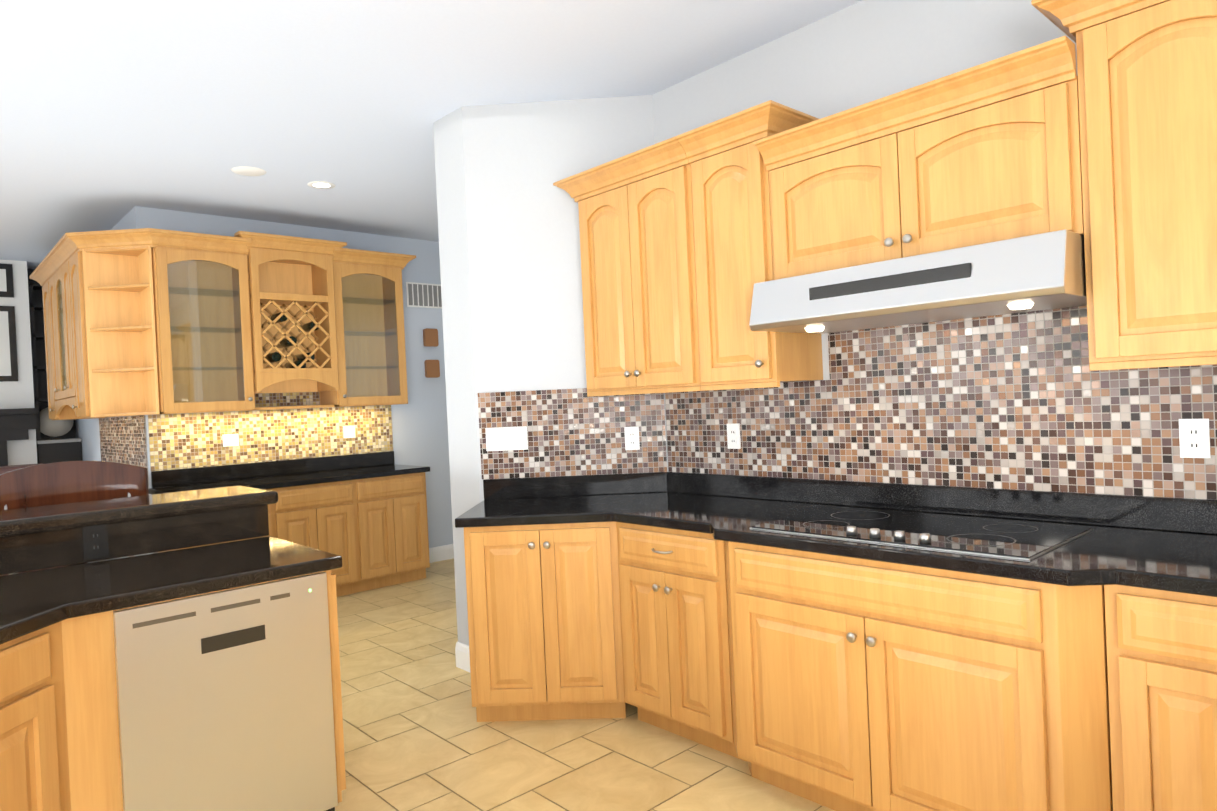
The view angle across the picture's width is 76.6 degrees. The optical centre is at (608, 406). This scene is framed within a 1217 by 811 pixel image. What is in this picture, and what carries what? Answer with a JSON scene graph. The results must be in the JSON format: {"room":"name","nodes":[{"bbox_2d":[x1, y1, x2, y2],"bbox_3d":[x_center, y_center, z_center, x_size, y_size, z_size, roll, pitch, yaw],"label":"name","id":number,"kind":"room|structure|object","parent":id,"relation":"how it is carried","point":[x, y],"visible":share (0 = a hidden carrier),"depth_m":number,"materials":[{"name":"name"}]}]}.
{"room":"kitchen","nodes":[
{"label":"kitchen","id":0,"kind":"room"},
{"bbox_2d":[0,260,36,465],"bbox_3d":[-6.685,0.190,6.057,3.470,2.900,0.420,-3,1,-43],"label":"wall","id":1,"kind":"structure","parent":0,"point":[19,393],"depth_m":7.02,"materials":[{"name":"white paint"}]},
{"bbox_2d":[0,263,13,297],"bbox_3d":[-5.620,-1.126,6.775,0.610,0.300,0.027,-3,1,-43],"label":"picture frame","id":2,"kind":"object","parent":1,"relation":"attached to","point":[6,270],"depth_m":6.94,"materials":[{"name":"black plastic"}]},
{"bbox_2d":[0,306,17,381],"bbox_3d":[-5.594,-0.557,6.780,0.610,0.680,0.027,-3,1,-43],"label":"picture frame","id":3,"kind":"object","parent":1,"relation":"attached to","point":[8,361],"depth_m":6.94,"materials":[{"name":"black plastic"}]},
{"bbox_2d":[0,408,37,465],"bbox_3d":[-6.223,0.845,6.038,2.870,1.550,0.199,-3,1,-43],"label":"fireplace mantel","id":4,"kind":"object","parent":1,"relation":"attached to","point":[16,424],"visible":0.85,"depth_m":6.87,"materials":[{"name":"black paint"}]},
{"bbox_2d":[75,211,144,562],"bbox_3d":[-4.268,0.074,6.626,0.140,2.900,2.860,-3,1,-43],"label":"wall","id":5,"kind":"structure","parent":0,"point":[87,432],"depth_m":6.98,"materials":[{"name":"white paint"}]},
{"bbox_2d":[131,206,452,553],"bbox_3d":[-1.258,-0.070,7.360,5.570,2.900,0.140,-3,1,-43],"label":"wall","id":6,"kind":"structure","parent":0,"point":[420,428],"depth_m":6.85,"materials":[{"name":"grey paint"}]},
{"bbox_2d":[99,415,142,466],"bbox_3d":[-3.827,0.250,6.055,0.018,0.680,1.689,-3,1,-43],"label":"backsplash","id":7,"kind":"structure","parent":6,"relation":"attached to","point":[121,437],"depth_m":5.99,"materials":[{"name":"tile"}]},
{"bbox_2d":[29,228,415,419],"bbox_3d":[-3.211,-0.587,6.451,2.350,1.268,2.360,-3,1,-43],"label":"upper cabinet","id":8,"kind":"object","parent":6,"relation":"attached to","point":[146,321],"visible":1,"depth_m":5.62,"materials":[{"name":"brown wood"}]},
{"bbox_2d":[82,245,159,417],"bbox_3d":[-3.278,-0.503,5.178,0.337,1.130,0.337,-3,1,-43],"label":"corner shelf","id":9,"kind":"object","parent":8,"relation":"attached to","point":[121,288],"depth_m":5.25,"materials":[{"name":"brown wood"}]},
{"bbox_2d":[143,392,392,486],"bbox_3d":[-2.565,0.192,6.048,1.868,0.680,0.029,-3,1,-43],"label":"backsplash","id":10,"kind":"structure","parent":6,"relation":"attached to","point":[189,440],"depth_m":5.97,"materials":[{"name":"tile"}]},
{"bbox_2d":[222,433,238,446],"bbox_3d":[-2.836,0.252,5.784,0.110,0.090,0.009,-3,1,-43],"label":"switch","id":11,"kind":"object","parent":10,"relation":"attached to","point":[228,439],"depth_m":5.78,"materials":[{"name":"white plastic"}]},
{"bbox_2d":[343,425,355,438],"bbox_3d":[-2.157,0.210,6.410,0.100,0.100,0.008,-3,1,-43],"label":"switch","id":12,"kind":"object","parent":10,"relation":"attached to","point":[349,431],"depth_m":6.41,"materials":[{"name":"white plastic"}]},
{"bbox_2d":[406,282,441,308],"bbox_3d":[-1.609,-1.001,6.963,0.470,0.220,0.012,-3,1,-43],"label":"air vent","id":13,"kind":"object","parent":6,"relation":"in","point":[423,295],"visible":0.73,"depth_m":6.91,"materials":[{"name":"white plastic"}]},
{"bbox_2d":[423,328,439,377],"bbox_3d":[-1.595,-0.481,6.941,0.130,0.440,0.038,-3,1,-43],"label":"picture frames","id":14,"kind":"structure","parent":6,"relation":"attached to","point":[430,339],"depth_m":6.92,"materials":[{"name":"brown wood"}]},
{"bbox_2d":[429,544,453,562],"bbox_3d":[-0.490,1.274,7.913,3.600,0.135,0.016,-3,1,-43],"label":"baseboard","id":15,"kind":"structure","parent":6,"relation":"attached to","point":[441,553],"depth_m":6.96,"materials":[{"name":"white"}]},
{"bbox_2d":[0,0,861,268],"bbox_3d":[-1.775,-1.511,3.236,11.800,0.100,11.500,-3,1,-43],"label":"ceiling","id":16,"kind":"structure","parent":0,"point":[113,113],"depth_m":3.58,"materials":[{"name":"paint"}]},
{"bbox_2d":[231,166,265,175],"bbox_3d":[-2.221,-1.451,4.757,0.200,0.006,0.200,-3,1,-43],"label":"recessed light","id":17,"kind":"object","parent":16,"relation":"attached to","point":[247,171],"visible":0.88,"depth_m":4.74,"materials":[{"name":"white"}]},
{"bbox_2d":[307,181,334,188],"bbox_3d":[-1.904,-1.470,5.112,0.176,0.004,0.176,-3,1,-43],"label":"recessed light","id":18,"kind":"object","parent":16,"relation":"in","point":[321,184],"visible":1,"depth_m":5.10,"materials":[{"name":"white"}]},
{"bbox_2d":[433,95,664,645],"bbox_3d":[-0.298,-0.083,3.977,0.660,2.900,0.960,-3,1,-43],"label":"wall","id":19,"kind":"structure","parent":0,"point":[509,254],"depth_m":3.89,"materials":[{"name":"grey paint"}]},
{"bbox_2d":[455,641,469,671],"bbox_3d":[-0.683,1.318,4.004,0.056,0.135,0.331,-3,1,-43],"label":"baseboard","id":20,"kind":"structure","parent":19,"relation":"attached to","point":[462,656],"depth_m":4.06,"materials":[{"name":"white"}]},
{"bbox_2d":[569,136,700,395],"bbox_3d":[0.230,-0.604,3.629,0.347,1.038,0.732,-3,1,-43],"label":"upper cabinet","id":21,"kind":"object","parent":19,"relation":"attached to","point":[635,277],"depth_m":3.48,"materials":[{"name":"brown wood"}]},
{"bbox_2d":[478,306,1216,499],"bbox_3d":[0.906,-0.082,2.685,0.675,0.780,3.906,-3,1,-43],"label":"backsplash","id":22,"kind":"structure","parent":19,"relation":"attached to","point":[1025,401],"depth_m":2.88,"materials":[{"name":"tile"}]},
{"bbox_2d":[335,558,834,810],"bbox_3d":[-1.639,1.459,3.263,11.800,0.054,11.500,-3,1,-43],"label":"floor","id":23,"kind":"structure","parent":0,"point":[417,736],"depth_m":3.10,"materials":[{"name":"tile"}]},
{"bbox_2d":[0,463,67,575],"bbox_3d":[-5.071,1.025,5.795,1.520,1.090,0.950,-3,1,-43],"label":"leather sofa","id":24,"kind":"object","parent":23,"relation":"on","point":[4,469],"visible":0.02,"depth_m":5.81,"materials":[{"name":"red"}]},
{"bbox_2d":[28,282,87,565],"bbox_3d":[-5.285,0.199,7.370,0.345,2.730,0.358,-3,1,-43],"label":"built-in bookcase","id":25,"kind":"object","parent":23,"relation":"on","point":[57,441],"visible":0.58,"depth_m":7.31,"materials":[{"name":"black paint"}]},
{"bbox_2d":[0,461,157,574],"bbox_3d":[-1.998,0.835,2.936,0.542,1.241,0.505,-3,1,-43],"label":"bar stool","id":26,"kind":"object","parent":23,"relation":"on","point":[55,483],"visible":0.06,"depth_m":3.11,"materials":[{"name":"brown wood"}]},
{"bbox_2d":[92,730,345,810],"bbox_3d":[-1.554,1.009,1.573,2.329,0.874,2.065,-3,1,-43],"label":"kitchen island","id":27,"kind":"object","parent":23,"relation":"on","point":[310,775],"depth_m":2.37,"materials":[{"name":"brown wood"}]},
{"bbox_2d":[0,534,342,810],"bbox_3d":[-1.482,0.548,1.568,2.213,0.040,1.949,-3,1,-43],"label":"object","id":28,"kind":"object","parent":27,"relation":"on","point":[121,679],"depth_m":2.21,"materials":[{"name":"beige metal"}]},
{"bbox_2d":[81,522,108,559],"bbox_3d":[-1.755,0.461,2.637,0.072,0.116,0.010,-3,1,-43],"label":"outlet","id":29,"kind":"object","parent":28,"relation":"attached to","point":[94,535],"depth_m":2.63,"materials":[{"name":"black plastic"}]},
{"bbox_2d":[112,571,337,810],"bbox_3d":[-1.150,0.987,2.350,0.590,0.868,0.108,-3,1,-43],"label":"dishwasher","id":30,"kind":"object","parent":27,"relation":"in","point":[223,698],"depth_m":2.30,"materials":[{"name":"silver metal"}]},
{"bbox_2d":[148,451,429,596],"bbox_3d":[-2.321,0.928,5.825,1.870,1.030,0.627,-3,1,-43],"label":"base cabinet","id":31,"kind":"object","parent":23,"relation":"on","point":[364,515],"visible":0.48,"depth_m":5.84,"materials":[{"name":"brown wood"}]},
{"bbox_2d":[148,451,429,499],"bbox_3d":[-2.341,0.491,5.821,1.870,0.155,0.627,-3,1,-43],"label":"countertop","id":32,"kind":"structure","parent":31,"relation":"on","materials":[{"name":"black stone"}]},
{"bbox_2d":[464,532,610,721],"bbox_3d":[-0.261,0.932,3.584,0.886,0.873,0.886,-3,1,-43],"label":"base cabinet","id":33,"kind":"object","parent":23,"relation":"on","point":[537,613],"depth_m":3.27,"materials":[{"name":"brown wood"}]},
{"bbox_2d":[603,556,710,747],"bbox_3d":[0.420,0.904,3.258,0.675,0.873,0.639,-3,1,-43],"label":"base cabinet","id":34,"kind":"object","parent":23,"relation":"on","point":[657,637],"depth_m":3.10,"materials":[{"name":"brown wood"}]},
{"bbox_2d":[703,572,1110,810],"bbox_3d":[1.040,0.882,2.566,0.700,0.873,1.210,-3,1,-43],"label":"base cabinet","id":35,"kind":"object","parent":23,"relation":"on","point":[853,646],"depth_m":2.26,"materials":[{"name":"brown wood"}]},
{"bbox_2d":[455,484,1216,659],"bbox_3d":[0.773,0.435,2.537,1.108,0.040,3.898,-3,1,-43],"label":"countertop","id":36,"kind":"structure","parent":35,"relation":"on","point":[1155,589],"depth_m":2.32,"materials":[{"name":"black stone"}]},
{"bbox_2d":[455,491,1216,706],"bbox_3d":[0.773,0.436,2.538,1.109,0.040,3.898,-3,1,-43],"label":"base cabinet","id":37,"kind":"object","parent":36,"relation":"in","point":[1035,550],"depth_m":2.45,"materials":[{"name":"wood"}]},
{"bbox_2d":[749,507,1093,560],"bbox_3d":[1.000,0.389,2.545,0.540,0.032,0.910,-3,1,-43],"label":"cooktop","id":38,"kind":"object","parent":36,"relation":"in","point":[1011,540],"depth_m":2.43,"materials":[{"name":"black glass"}]},
{"bbox_2d":[1107,644,1216,810],"bbox_3d":[1.678,0.859,1.928,0.625,0.873,0.582,-3,1,-43],"label":"base cabinet","id":39,"kind":"object","parent":23,"relation":"on","point":[1162,706],"depth_m":1.86,"materials":[{"name":"brown wood"}]},
{"bbox_2d":[649,0,1212,499],"bbox_3d":[1.784,-0.166,2.599,0.540,2.900,5.810,-3,1,-43],"label":"wall","id":40,"kind":"structure","parent":0,"point":[865,51],"depth_m":3.04,"materials":[{"name":"grey paint"}]},
{"bbox_2d":[681,104,822,387],"bbox_3d":[0.609,-0.618,3.217,0.347,1.038,0.388,-3,1,-43],"label":"upper cabinet","id":41,"kind":"object","parent":40,"relation":"attached to","point":[723,356],"depth_m":3.13,"materials":[{"name":"brown wood"}]},
{"bbox_2d":[733,16,1088,335],"bbox_3d":[1.043,-0.662,2.633,0.496,0.718,1.056,-3,1,-43],"label":"upper cabinet","id":42,"kind":"object","parent":40,"relation":"attached to","point":[767,244],"depth_m":2.48,"materials":[{"name":"brown wood"}]},
{"bbox_2d":[749,229,1115,333],"bbox_3d":[1.051,-0.393,2.632,0.484,0.178,1.050,-3,1,-43],"label":"range hood","id":43,"kind":"object","parent":42,"relation":"attached to","point":[1049,270],"depth_m":2.39,"materials":[{"name":"silver metal"}]},
{"bbox_2d":[667,472,1216,531],"bbox_3d":[1.395,0.336,2.659,0.021,0.099,3.230,-3,1,-43],"label":"backsplash","id":44,"kind":"structure","parent":40,"relation":"attached to","point":[1173,514],"depth_m":2.74,"materials":[{"name":"black stone"}]},
{"bbox_2d":[1065,0,1216,367],"bbox_3d":[1.610,-0.654,2.129,0.347,1.038,0.450,-3,1,-43],"label":"upper cabinet","id":45,"kind":"object","parent":40,"relation":"attached to","point":[1147,69],"depth_m":2.06,"materials":[{"name":"brown wood"}]},
{"bbox_3d":[-5.564,0.126,7.444,11.800,2.900,0.100,-3,1,-43],"label":"wall","id":46,"kind":"structure","parent":0,"visible":0},
{"bbox_2d":[27,269,75,434],"bbox_3d":[-5.415,0.119,7.506,0.355,2.900,0.010,-3,1,-43],"label":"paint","id":47,"kind":"object","parent":46,"relation":"attached to","point":[29,272],"depth_m":7.41,"materials":[{"name":"white paint"}]}
]}

